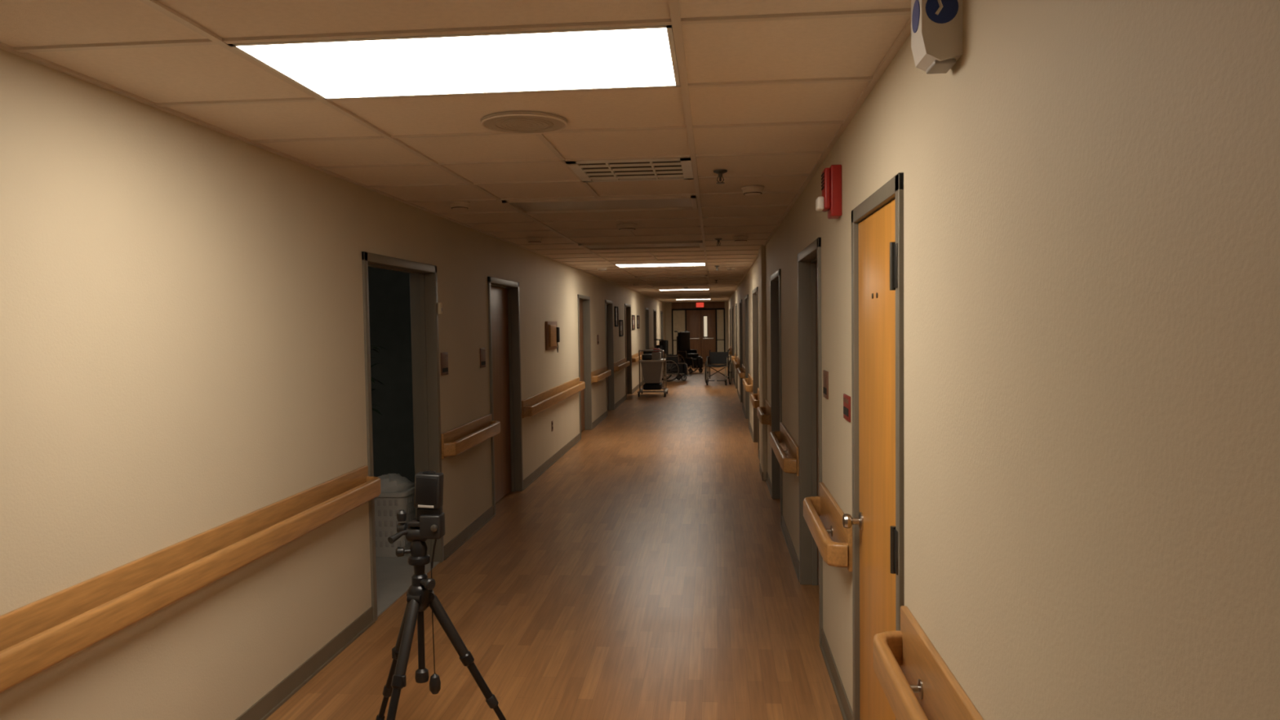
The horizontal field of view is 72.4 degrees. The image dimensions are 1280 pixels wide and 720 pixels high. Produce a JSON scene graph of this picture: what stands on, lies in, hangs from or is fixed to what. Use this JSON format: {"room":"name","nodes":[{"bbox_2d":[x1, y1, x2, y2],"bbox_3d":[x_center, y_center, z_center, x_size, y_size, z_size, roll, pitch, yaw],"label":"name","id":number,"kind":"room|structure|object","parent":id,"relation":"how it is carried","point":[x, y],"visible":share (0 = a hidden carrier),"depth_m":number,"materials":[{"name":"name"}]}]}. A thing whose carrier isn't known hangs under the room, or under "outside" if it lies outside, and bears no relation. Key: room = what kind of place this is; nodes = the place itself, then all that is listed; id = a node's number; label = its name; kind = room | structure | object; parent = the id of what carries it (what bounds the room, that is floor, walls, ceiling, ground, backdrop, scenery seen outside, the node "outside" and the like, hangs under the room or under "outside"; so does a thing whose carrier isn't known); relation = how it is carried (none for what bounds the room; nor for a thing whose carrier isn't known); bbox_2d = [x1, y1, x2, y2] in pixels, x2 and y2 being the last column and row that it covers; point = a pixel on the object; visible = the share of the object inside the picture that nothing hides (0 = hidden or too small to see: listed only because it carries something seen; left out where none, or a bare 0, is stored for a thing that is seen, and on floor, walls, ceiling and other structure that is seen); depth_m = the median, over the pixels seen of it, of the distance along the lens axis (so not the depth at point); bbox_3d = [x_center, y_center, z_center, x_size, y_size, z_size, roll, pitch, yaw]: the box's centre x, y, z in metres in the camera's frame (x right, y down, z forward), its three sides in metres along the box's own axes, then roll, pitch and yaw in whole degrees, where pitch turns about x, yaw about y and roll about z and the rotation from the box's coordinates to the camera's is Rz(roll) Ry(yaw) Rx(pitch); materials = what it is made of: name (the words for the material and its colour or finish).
{"room":"hospital corridor","nodes":[
{"label":"hospital corridor","id":0,"kind":"room"},
{"bbox_2d":[0,48,665,719],"bbox_3d":[-0.838,-0.134,13.626,0.160,2.407,42.000,-1,2,5],"label":"wall","id":1,"kind":"structure","parent":0,"point":[182,356],"depth_m":3.23,"materials":[{"name":"paint"}]},
{"bbox_2d":[0,465,381,693],"bbox_3d":[-1.681,0.782,2.035,0.107,0.175,5.514,-1,2,5],"label":"handrail","id":2,"kind":"object","parent":1,"relation":"attached to","point":[37,636],"visible":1,"depth_m":2.88,"materials":[{"name":"brown wood"}]},
{"bbox_2d":[361,251,444,621],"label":"door frame","id":3,"kind":"structure","parent":1,"relation":"in","point":[423,277],"depth_m":5.99,"materials":[{"name":"paint"}]},
{"bbox_2d":[235,379,644,719],"bbox_3d":[-0.733,1.022,13.668,0.018,0.090,42.000,-1,2,5],"label":"baseboard","id":4,"kind":"structure","parent":1,"relation":"attached to","point":[275,698],"depth_m":4.40,"materials":[{"name":"plastic"}]},
{"bbox_2d":[437,302,442,314],"bbox_3d":[-1.387,-0.358,6.054,0.034,0.080,0.040,-1,2,5],"label":"light","id":5,"kind":"object","parent":1,"relation":"attached to","point":[439,304],"visible":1,"depth_m":6.04,"materials":[{"name":"beige plastic"}]},
{"bbox_2d":[440,351,448,375],"bbox_3d":[-1.384,0.026,6.191,0.010,0.160,0.150,-1,2,5],"label":"room sign","id":6,"kind":"object","parent":1,"relation":"attached to","point":[444,356],"visible":1,"depth_m":6.18,"materials":[{"name":"brown plastic"}]},
{"bbox_2d":[440,413,500,458],"bbox_3d":[-1.281,0.573,6.764,0.107,0.175,1.354,-1,2,5],"label":"handrail","id":7,"kind":"object","parent":1,"relation":"attached to","point":[458,440],"visible":1,"depth_m":6.55,"materials":[{"name":"brown wood"}]},
{"bbox_2d":[480,347,485,368],"bbox_3d":[-1.297,-0.019,7.216,0.010,0.160,0.150,-1,2,5],"label":"room sign","id":8,"kind":"object","parent":1,"relation":"attached to","point":[482,350],"visible":1,"depth_m":7.20,"materials":[{"name":"brown plastic"}]},
{"bbox_2d":[487,276,523,515],"bbox_3d":[-1.288,0.291,8.033,0.146,2.050,1.150,-1,2,5],"label":"door","id":9,"kind":"structure","parent":1,"relation":"in","point":[504,304],"depth_m":8.38,"materials":[{"name":"paint"}]},
{"bbox_2d":[545,321,559,352],"bbox_3d":[-1.011,-0.265,10.220,0.075,0.375,0.600,-1,2,5],"label":"board","id":10,"kind":"object","parent":1,"relation":"attached to","point":[552,331],"visible":1,"depth_m":10.06,"materials":[{"name":"brown wood"}]},
{"bbox_2d":[521,377,585,417],"bbox_3d":[-0.967,0.410,10.472,0.107,0.175,3.664,-1,2,5],"label":"handrail","id":11,"kind":"object","parent":1,"relation":"attached to","point":[531,406],"visible":1,"depth_m":9.82,"materials":[{"name":"brown wood"}]},
{"bbox_2d":[577,294,591,438],"bbox_3d":[-0.876,0.076,12.911,0.146,2.050,1.150,-1,2,5],"label":"door","id":12,"kind":"structure","parent":1,"relation":"in","point":[584,301],"depth_m":13.40,"materials":[{"name":"paint"}]},
{"bbox_2d":[591,365,611,383],"bbox_3d":[-0.630,0.234,14.454,0.107,0.175,1.864,-1,2,5],"label":"handrail","id":13,"kind":"object","parent":1,"relation":"attached to","point":[598,375],"visible":1,"depth_m":14.15,"materials":[{"name":"brown wood"}]},
{"bbox_2d":[604,299,614,415],"bbox_3d":[-0.617,-0.059,15.972,0.146,2.050,1.100,-1,2,5],"label":"door","id":14,"kind":"structure","parent":1,"relation":"in","point":[608,304],"depth_m":16.45,"materials":[{"name":"paint"}]},
{"bbox_2d":[614,306,618,326],"bbox_3d":[-0.460,-0.850,17.079,0.022,0.390,0.500,-1,2,5],"label":"picture frame","id":15,"kind":"object","parent":1,"relation":"attached to","point":[616,317],"visible":1,"depth_m":17.14,"materials":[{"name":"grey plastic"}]},
{"bbox_2d":[618,320,623,337],"bbox_3d":[-0.385,-0.652,17.935,0.022,0.340,0.600,-1,2,5],"label":"picture frame","id":16,"kind":"object","parent":1,"relation":"attached to","point":[620,322],"visible":1,"depth_m":17.89,"materials":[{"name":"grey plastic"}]},
{"bbox_2d":[613,358,630,372],"bbox_3d":[-0.358,0.092,17.664,0.107,0.175,2.214,-1,2,5],"label":"handrail","id":17,"kind":"object","parent":1,"relation":"attached to","point":[621,364],"visible":1,"depth_m":17.33,"materials":[{"name":"brown wood"}]},
{"bbox_2d":[624,303,631,398],"bbox_3d":[-0.322,-0.213,19.456,0.146,2.050,1.300,-1,2,5],"label":"door","id":18,"kind":"structure","parent":1,"relation":"in","point":[627,307],"depth_m":20.04,"materials":[{"name":"paint"}]},
{"bbox_2d":[631,315,635,329],"bbox_3d":[-0.155,-0.888,20.668,0.022,0.350,0.600,-1,2,5],"label":"picture frame","id":19,"kind":"object","parent":1,"relation":"attached to","point":[633,316],"visible":1,"depth_m":20.63,"materials":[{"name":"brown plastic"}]},
{"bbox_2d":[631,351,643,363],"bbox_3d":[0.030,-0.110,22.243,0.107,0.175,4.214,-1,2,5],"label":"handrail","id":20,"kind":"object","parent":1,"relation":"attached to","point":[635,357],"visible":0.5,"depth_m":20.77,"materials":[{"name":"brown wood"}]},
{"bbox_2d":[636,315,639,328],"bbox_3d":[-0.046,-0.955,21.961,0.022,0.330,0.600,-1,2,5],"label":"picture frame","id":21,"kind":"object","parent":1,"relation":"attached to","point":[637,316],"visible":1,"depth_m":21.93,"materials":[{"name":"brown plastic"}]},
{"bbox_2d":[644,307,648,349],"bbox_3d":[0.146,-0.456,24.981,0.146,2.050,1.200,-1,2,5],"label":"door","id":22,"kind":"structure","parent":1,"relation":"in","point":[646,310],"depth_m":25.50,"materials":[{"name":"paint"}]},
{"bbox_2d":[653,309,656,348],"bbox_3d":[0.424,-0.601,28.266,0.146,2.050,1.200,-1,2,5],"label":"door","id":23,"kind":"structure","parent":1,"relation":"in","point":[654,310],"depth_m":28.79,"materials":[{"name":"paint"}]},
{"bbox_2d":[660,311,662,341],"bbox_3d":[0.736,-0.764,31.949,0.146,2.050,1.200,-1,2,5],"label":"door","id":24,"kind":"structure","parent":1,"relation":"in","point":[661,312],"depth_m":32.46,"materials":[{"name":"paint"}]},
{"bbox_2d":[368,266,414,481],"bbox_3d":[-2.758,0.153,6.720,2.500,2.520,4.500,-1,2,5],"label":"wall","id":25,"kind":"structure","parent":0,"point":[393,430],"depth_m":8.86,"materials":[{"name":"paint"}]},
{"bbox_2d":[0,0,911,302],"bbox_3d":[0.448,-1.397,13.562,2.760,0.074,42.400,-1,2,5],"label":"ceiling","id":26,"kind":"structure","parent":0,"point":[846,46],"depth_m":3.06,"materials":[{"name":"tile"}]},
{"bbox_2d":[227,25,679,99],"bbox_3d":[-0.489,-0.871,2.589,1.193,0.010,0.584,-1,2,5],"label":"ceiling light panel","id":27,"kind":"object","parent":26,"relation":"in","point":[637,56],"depth_m":2.55,"materials":[{"name":"white plastic"}]},
{"bbox_2d":[0,0,911,302],"bbox_3d":[0.444,-1.353,13.510,2.440,0.011,42.091,-1,2,5],"label":"grid","id":28,"kind":"object","parent":26,"relation":"attached to","point":[676,21],"depth_m":3.30,"materials":[{"name":"white metal"}]},
{"bbox_2d":[448,201,470,210],"bbox_3d":[-1.130,-0.963,5.478,0.132,0.047,0.132,-1,2,5],"label":"smoke detector","id":29,"kind":"object","parent":26,"relation":"attached to","point":[460,206],"visible":1,"depth_m":5.43,"materials":[{"name":"white plastic"}]},
{"bbox_2d":[480,111,568,134],"bbox_3d":[-0.439,-0.899,3.323,0.330,0.014,0.330,-1,2,5],"label":"ceiling speaker","id":30,"kind":"object","parent":26,"relation":"in","point":[521,122],"depth_m":3.29},
{"bbox_2d":[526,237,542,243],"bbox_3d":[-0.942,-1.067,7.818,0.143,0.047,0.143,-1,2,5],"label":"smoke detector","id":31,"kind":"object","parent":26,"relation":"attached to","point":[531,240],"visible":1,"depth_m":7.77,"materials":[{"name":"white plastic"}]},
{"bbox_2d":[502,195,697,213],"bbox_3d":[-0.232,-0.999,5.624,1.193,0.022,0.584,-1,2,5],"label":"ceiling light panel","id":32,"kind":"object","parent":26,"relation":"in","point":[690,202],"depth_m":5.65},
{"bbox_2d":[596,267,607,271],"bbox_3d":[-0.525,-1.258,12.144,0.143,0.047,0.143,-1,2,5],"label":"smoke detector","id":33,"kind":"object","parent":26,"relation":"attached to","point":[598,268],"visible":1,"depth_m":12.10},
{"bbox_2d":[616,223,637,231],"bbox_3d":[-0.101,-1.036,6.844,0.165,0.047,0.165,-1,2,5],"label":"smoke detector","id":34,"kind":"object","parent":26,"relation":"attached to","point":[625,227],"visible":1,"depth_m":6.79,"materials":[{"name":"white plastic"}]},
{"bbox_2d":[565,157,693,182],"bbox_3d":[-0.033,-0.951,4.391,0.590,0.017,0.580,-1,2,5],"label":"ceiling vent","id":35,"kind":"object","parent":26,"relation":"in","point":[655,169],"visible":0.95,"depth_m":4.34,"materials":[{"name":"white plastic"}]},
{"bbox_2d":[577,241,703,250],"bbox_3d":[0.025,-1.133,8.658,1.193,0.022,0.584,-1,2,5],"label":"ceiling light panel","id":36,"kind":"object","parent":26,"relation":"in","point":[671,245],"depth_m":8.72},
{"bbox_2d":[614,262,706,267],"bbox_3d":[0.282,-1.272,11.692,1.193,0.010,0.584,-1,2,5],"label":"ceiling light panel","id":37,"kind":"object","parent":26,"relation":"in","point":[680,264],"depth_m":11.72,"materials":[{"name":"white plastic"}]},
{"bbox_2d":[635,275,707,279],"bbox_3d":[0.539,-1.400,14.727,1.193,0.022,0.584,-1,2,5],"label":"ceiling light panel","id":38,"kind":"object","parent":26,"relation":"in","point":[687,276],"depth_m":14.80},
{"bbox_2d":[648,283,708,286],"bbox_3d":[0.795,-1.534,17.761,1.193,0.022,0.584,-1,2,5],"label":"ceiling light panel","id":39,"kind":"object","parent":26,"relation":"in","point":[682,284],"depth_m":17.90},
{"bbox_2d":[665,293,710,294],"bbox_3d":[1.309,-1.802,23.829,1.193,0.022,0.584,-1,2,5],"label":"ceiling light panel","id":40,"kind":"object","parent":26,"relation":"in","point":[686,293],"depth_m":24.06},
{"bbox_2d":[679,301,711,302],"bbox_3d":[2.080,-2.203,32.932,1.193,0.022,0.584,-1,2,5],"label":"ceiling light panel","id":41,"kind":"object","parent":26,"relation":"in","point":[679,301],"depth_m":32.69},
{"bbox_2d":[695,302,704,307],"bbox_3d":[2.295,-2.121,33.480,0.320,0.227,0.050,-1,2,5],"label":"exit sign","id":42,"kind":"object","parent":26,"relation":"hanging from","point":[698,304],"visible":1,"depth_m":33.46,"materials":[{"name":"red plastic"}]},
{"bbox_2d":[715,238,722,245],"bbox_3d":[0.731,-1.095,8.127,0.071,0.064,0.072,-1,2,5],"label":"sprinkler","id":43,"kind":"object","parent":26,"relation":"attached to","point":[717,239],"visible":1,"depth_m":8.11,"materials":[{"name":"metal"}]},
{"bbox_2d":[713,169,727,184],"bbox_3d":[0.410,-0.933,4.465,0.071,0.064,0.072,-1,2,5],"label":"sprinkler","id":44,"kind":"object","parent":26,"relation":"attached to","point":[720,172],"visible":1,"depth_m":4.45,"materials":[{"name":"metal"}]},
{"bbox_2d":[726,266,735,271],"bbox_3d":[1.300,-1.299,12.490,0.132,0.047,0.132,-1,2,5],"label":"smoke detector","id":45,"kind":"object","parent":26,"relation":"attached to","point":[730,268],"visible":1,"depth_m":12.44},
{"bbox_2d":[733,235,748,241],"bbox_3d":[0.917,-1.099,7.960,0.143,0.047,0.143,-1,2,5],"label":"smoke detector","id":46,"kind":"object","parent":26,"relation":"attached to","point":[737,238],"visible":1,"depth_m":7.91,"materials":[{"name":"white plastic"}]},
{"bbox_2d":[741,185,764,195],"bbox_3d":[0.648,-0.969,5.026,0.132,0.047,0.132,-1,2,5],"label":"smoke detector","id":47,"kind":"object","parent":26,"relation":"attached to","point":[752,190],"visible":1,"depth_m":4.98,"materials":[{"name":"white plastic"}]},
{"bbox_2d":[265,363,843,719],"bbox_3d":[-0.762,1.110,13.775,5.940,0.106,42.400,-1,2,5],"label":"floor","id":48,"kind":"structure","parent":0,"point":[648,572],"depth_m":5.19,"materials":[{"name":"brown wood"}]},
{"bbox_2d":[369,313,386,414],"bbox_3d":[-2.137,0.509,6.732,0.436,1.737,0.442,0,3,22],"label":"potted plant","id":49,"kind":"object","parent":48,"relation":"on","point":[371,366],"visible":0.11,"depth_m":6.70,"materials":[{"name":"green plant"}]},
{"bbox_2d":[374,473,415,556],"bbox_3d":[-1.817,1.107,6.350,0.400,0.564,0.440,-1,2,5],"label":"laundry hamper","id":50,"kind":"object","parent":48,"relation":"on","point":[397,492],"visible":0.46,"depth_m":6.17,"materials":[{"name":"plastic"}]},
{"bbox_2d":[376,506,506,719],"bbox_3d":[-0.810,1.034,3.270,0.615,0.950,0.588,-1,2,5],"label":"tripod","id":51,"kind":"object","parent":48,"relation":"on","point":[429,523],"visible":1,"depth_m":3.30,"materials":[{"name":"black metal"}]},
{"bbox_2d":[413,470,444,509],"bbox_3d":[-0.795,0.489,3.327,0.102,0.139,0.116,-1,2,5],"label":"video camera","id":52,"kind":"object","parent":51,"relation":"on","point":[428,485],"visible":1,"depth_m":3.27,"materials":[{"name":"black plastic"}]},
{"bbox_2d":[637,348,668,396],"bbox_3d":[0.291,0.265,19.660,0.640,1.060,0.963,-1,2,5],"label":"utility cart","id":53,"kind":"object","parent":48,"relation":"on","point":[652,363],"visible":1,"depth_m":19.32,"materials":[{"name":"plastic"}]},
{"bbox_2d":[653,338,691,381],"bbox_3d":[0.896,-0.005,24.456,0.994,1.175,0.654,-1,3,-15],"label":"wheelchair","id":54,"kind":"object","parent":48,"relation":"on","point":[674,365],"visible":0.6,"depth_m":24.21,"materials":[{"name":"metal"}]},
{"bbox_2d":[674,330,704,373],"bbox_3d":[1.595,-0.263,28.138,0.654,1.355,0.994,-3,3,-42],"label":"wheelchair","id":55,"kind":"object","parent":48,"relation":"on","point":[691,357],"visible":0.78,"depth_m":28.12,"materials":[{"name":"leather"}]},
{"bbox_2d":[704,349,732,385],"bbox_3d":[2.011,0.198,22.629,0.674,0.895,0.994,0,3,12],"label":"wheelchair","id":56,"kind":"object","parent":48,"relation":"on","point":[715,357],"visible":1,"depth_m":22.83,"materials":[{"name":"metal"}]},
{"bbox_2d":[658,288,709,290],"bbox_3d":[1.052,-1.674,20.795,1.193,0.010,0.584,-1,2,5],"label":"ceiling light panel","id":57,"kind":"object","parent":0,"point":[679,289],"depth_m":20.80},
{"bbox_2d":[671,296,710,297],"bbox_3d":[1.566,-1.936,26.863,1.193,0.022,0.584,-1,2,5],"label":"ceiling light panel","id":58,"kind":"object","parent":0,"point":[686,296],"depth_m":26.76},
{"bbox_2d":[665,302,728,354],"bbox_3d":[2.233,-1.073,34.496,2.640,2.407,0.150,-1,2,5],"label":"wall","id":59,"kind":"structure","parent":0,"point":[668,306],"depth_m":34.42,"materials":[{"name":"paint"}]},
{"bbox_2d":[671,307,724,355],"bbox_3d":[2.305,-0.949,34.455,2.090,2.160,0.130,-1,2,5],"label":"trim","id":60,"kind":"structure","parent":59,"relation":"attached to","point":[678,315],"depth_m":34.40,"materials":[{"name":"brown wood"}]},
{"bbox_2d":[686,309,715,363],"bbox_3d":[2.407,-0.923,34.410,1.140,2.090,0.095,-1,2,5],"label":"door","id":61,"kind":"structure","parent":59,"relation":"in","point":[702,330],"depth_m":34.40,"materials":[{"name":"brown wood"}]},
{"bbox_2d":[758,245,767,480],"bbox_3d":[1.293,0.024,9.234,0.052,2.407,0.600,-1,2,5],"label":"column","id":62,"kind":"structure","parent":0,"point":[762,251],"depth_m":8.97,"materials":[{"name":"grey paint"}]},
{"bbox_2d":[727,0,1279,719],"bbox_3d":[1.753,-0.161,13.406,0.160,2.407,42.000,-1,2,5],"label":"wall","id":63,"kind":"structure","parent":0,"point":[1091,188],"depth_m":1.27,"materials":[{"name":"paint"}]},
{"bbox_2d":[727,346,732,354],"bbox_3d":[2.747,-0.291,26.677,0.107,0.180,2.714,-1,2,5],"label":"handrail","id":64,"kind":"object","parent":63,"relation":"attached to","point":[730,352],"visible":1,"depth_m":25.56,"materials":[{"name":"brown wood"}]},
{"bbox_2d":[729,308,730,364],"bbox_3d":[3.023,-0.654,28.646,0.146,2.050,1.200,-1,2,5],"label":"door","id":65,"kind":"structure","parent":63,"relation":"in","point":[730,308],"depth_m":29.19,"materials":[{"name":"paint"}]},
{"bbox_2d":[731,306,733,380],"bbox_3d":[2.686,-0.479,24.664,0.146,2.050,1.200,-1,2,5],"label":"door","id":66,"kind":"structure","parent":63,"relation":"in","point":[732,306],"depth_m":25.19,"materials":[{"name":"paint"}]},
{"bbox_2d":[735,303,737,388],"bbox_3d":[2.349,-0.303,20.682,0.146,2.050,1.200,-1,2,5],"label":"door","id":67,"kind":"structure","parent":63,"relation":"in","point":[736,373],"depth_m":21.22,"materials":[{"name":"paint"}]},
{"bbox_2d":[733,355,740,368],"bbox_3d":[2.089,0.052,18.912,0.107,0.180,2.314,-1,2,5],"label":"handrail","id":68,"kind":"object","parent":63,"relation":"attached to","point":[737,361],"visible":0.93,"depth_m":18.34,"materials":[{"name":"brown wood"}]},
{"bbox_2d":[739,299,742,407],"bbox_3d":[2.042,-0.143,17.049,0.146,2.050,1.300,-1,2,5],"label":"door","id":69,"kind":"structure","parent":63,"relation":"in","point":[740,300],"depth_m":17.63,"materials":[{"name":"paint"}]},
{"bbox_2d":[737,364,745,377],"bbox_3d":[1.807,0.199,15.577,0.107,0.180,1.614,-1,2,5],"label":"handrail","id":70,"kind":"object","parent":63,"relation":"attached to","point":[741,371],"visible":0.91,"depth_m":15.13,"materials":[{"name":"brown wood"}]},
{"bbox_2d":[744,293,749,426],"bbox_3d":[1.789,-0.011,14.062,0.146,2.050,1.300,-1,2,5],"label":"door","id":71,"kind":"structure","parent":63,"relation":"in","point":[746,298],"depth_m":14.64,"materials":[{"name":"paint"}]},
{"bbox_2d":[742,373,752,392],"bbox_3d":[1.558,0.329,12.640,0.107,0.180,1.514,-1,2,5],"label":"handrail","id":72,"kind":"object","parent":63,"relation":"attached to","point":[748,380],"visible":1,"depth_m":12.31,"materials":[{"name":"brown wood"}]},
{"bbox_2d":[750,387,759,408],"bbox_3d":[1.339,0.443,10.052,0.107,0.180,0.914,-1,2,5],"label":"handrail","id":73,"kind":"object","parent":63,"relation":"attached to","point":[754,397],"visible":0.7,"depth_m":9.95,"materials":[{"name":"brown wood"}]},
{"bbox_2d":[751,286,759,448],"bbox_3d":[1.544,0.116,11.175,0.146,2.050,1.300,-1,2,5],"label":"door","id":74,"kind":"structure","parent":63,"relation":"in","point":[755,291],"depth_m":11.76,"materials":[{"name":"paint"}]},
{"bbox_2d":[756,400,771,426],"bbox_3d":[1.210,0.510,8.519,0.107,0.180,0.794,-1,2,5],"label":"handrail","id":75,"kind":"object","parent":63,"relation":"attached to","point":[763,413],"visible":0.94,"depth_m":8.23,"materials":[{"name":"brown wood"}]},
{"bbox_2d":[769,268,782,524],"bbox_3d":[1.234,0.278,7.502,0.146,2.050,1.120,-1,2,5],"label":"door","id":76,"kind":"structure","parent":63,"relation":"in","point":[775,278],"depth_m":8.00,"materials":[{"name":"paint"}]},
{"bbox_2d":[769,422,799,475],"bbox_3d":[1.015,0.612,6.215,0.107,0.180,1.424,-1,2,5],"label":"handrail","id":77,"kind":"object","parent":63,"relation":"attached to","point":[786,452],"visible":0.93,"depth_m":5.96,"materials":[{"name":"brown wood"}]},
{"bbox_2d":[731,371,853,719],"bbox_3d":[1.680,0.997,13.463,0.018,0.090,42.000,-1,2,5],"label":"baseboard","id":78,"kind":"structure","parent":63,"relation":"attached to","point":[846,709],"depth_m":4.17,"materials":[{"name":"plastic"}]},
{"bbox_2d":[797,237,822,643],"bbox_3d":[1.013,0.393,4.894,0.146,2.050,1.080,-1,2,5],"label":"door","id":79,"kind":"structure","parent":63,"relation":"in","point":[809,260],"depth_m":5.37,"materials":[{"name":"paint"}]},
{"bbox_2d":[822,369,828,399],"bbox_3d":[0.883,0.116,4.160,0.010,0.130,0.140,-1,2,5],"label":"room sign","id":80,"kind":"object","parent":63,"relation":"attached to","point":[825,374],"visible":1,"depth_m":4.13,"materials":[{"name":"brown plastic"}]},
{"bbox_2d":[803,482,852,571],"bbox_3d":[0.816,0.715,3.870,0.107,0.180,0.954,-1,2,5],"label":"handrail","id":81,"kind":"object","parent":63,"relation":"attached to","point":[833,541],"visible":0.89,"depth_m":3.71,"materials":[{"name":"brown wood"}]},
{"bbox_2d":[815,164,842,218],"bbox_3d":[0.788,-0.702,3.659,0.098,0.210,0.120,-1,2,5],"label":"fire alarm strobe","id":82,"kind":"object","parent":63,"relation":"attached to","point":[830,202],"visible":1,"depth_m":3.60,"materials":[{"name":"red plastic"}]},
{"bbox_2d":[843,393,850,422],"bbox_3d":[0.828,0.191,3.499,0.010,0.100,0.150,-1,2,5],"label":"room sign","id":83,"kind":"object","parent":63,"relation":"attached to","point":[846,399],"visible":1,"depth_m":3.47,"materials":[{"name":"red plastic"}]},
{"bbox_2d":[842,172,904,719],"bbox_3d":[0.817,0.482,2.900,0.196,2.050,0.850,-1,2,5],"label":"door","id":84,"kind":"structure","parent":63,"relation":"in","point":[877,520],"depth_m":2.92,"materials":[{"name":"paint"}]},
{"bbox_2d":[873,605,983,719],"bbox_3d":[0.424,0.920,-0.764,0.107,0.180,6.484,-1,2,5],"label":"handrail","id":85,"kind":"object","parent":63,"relation":"attached to","point":[923,686],"visible":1,"depth_m":2.15,"materials":[{"name":"brown wood"}]},
{"bbox_2d":[911,0,962,74],"bbox_3d":[0.643,-0.742,1.898,0.087,0.215,0.107,-1,2,5],"label":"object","id":86,"kind":"object","parent":63,"relation":"attached to","point":[936,25],"visible":1,"depth_m":1.85,"materials":[{"name":"white plastic"}]}
]}

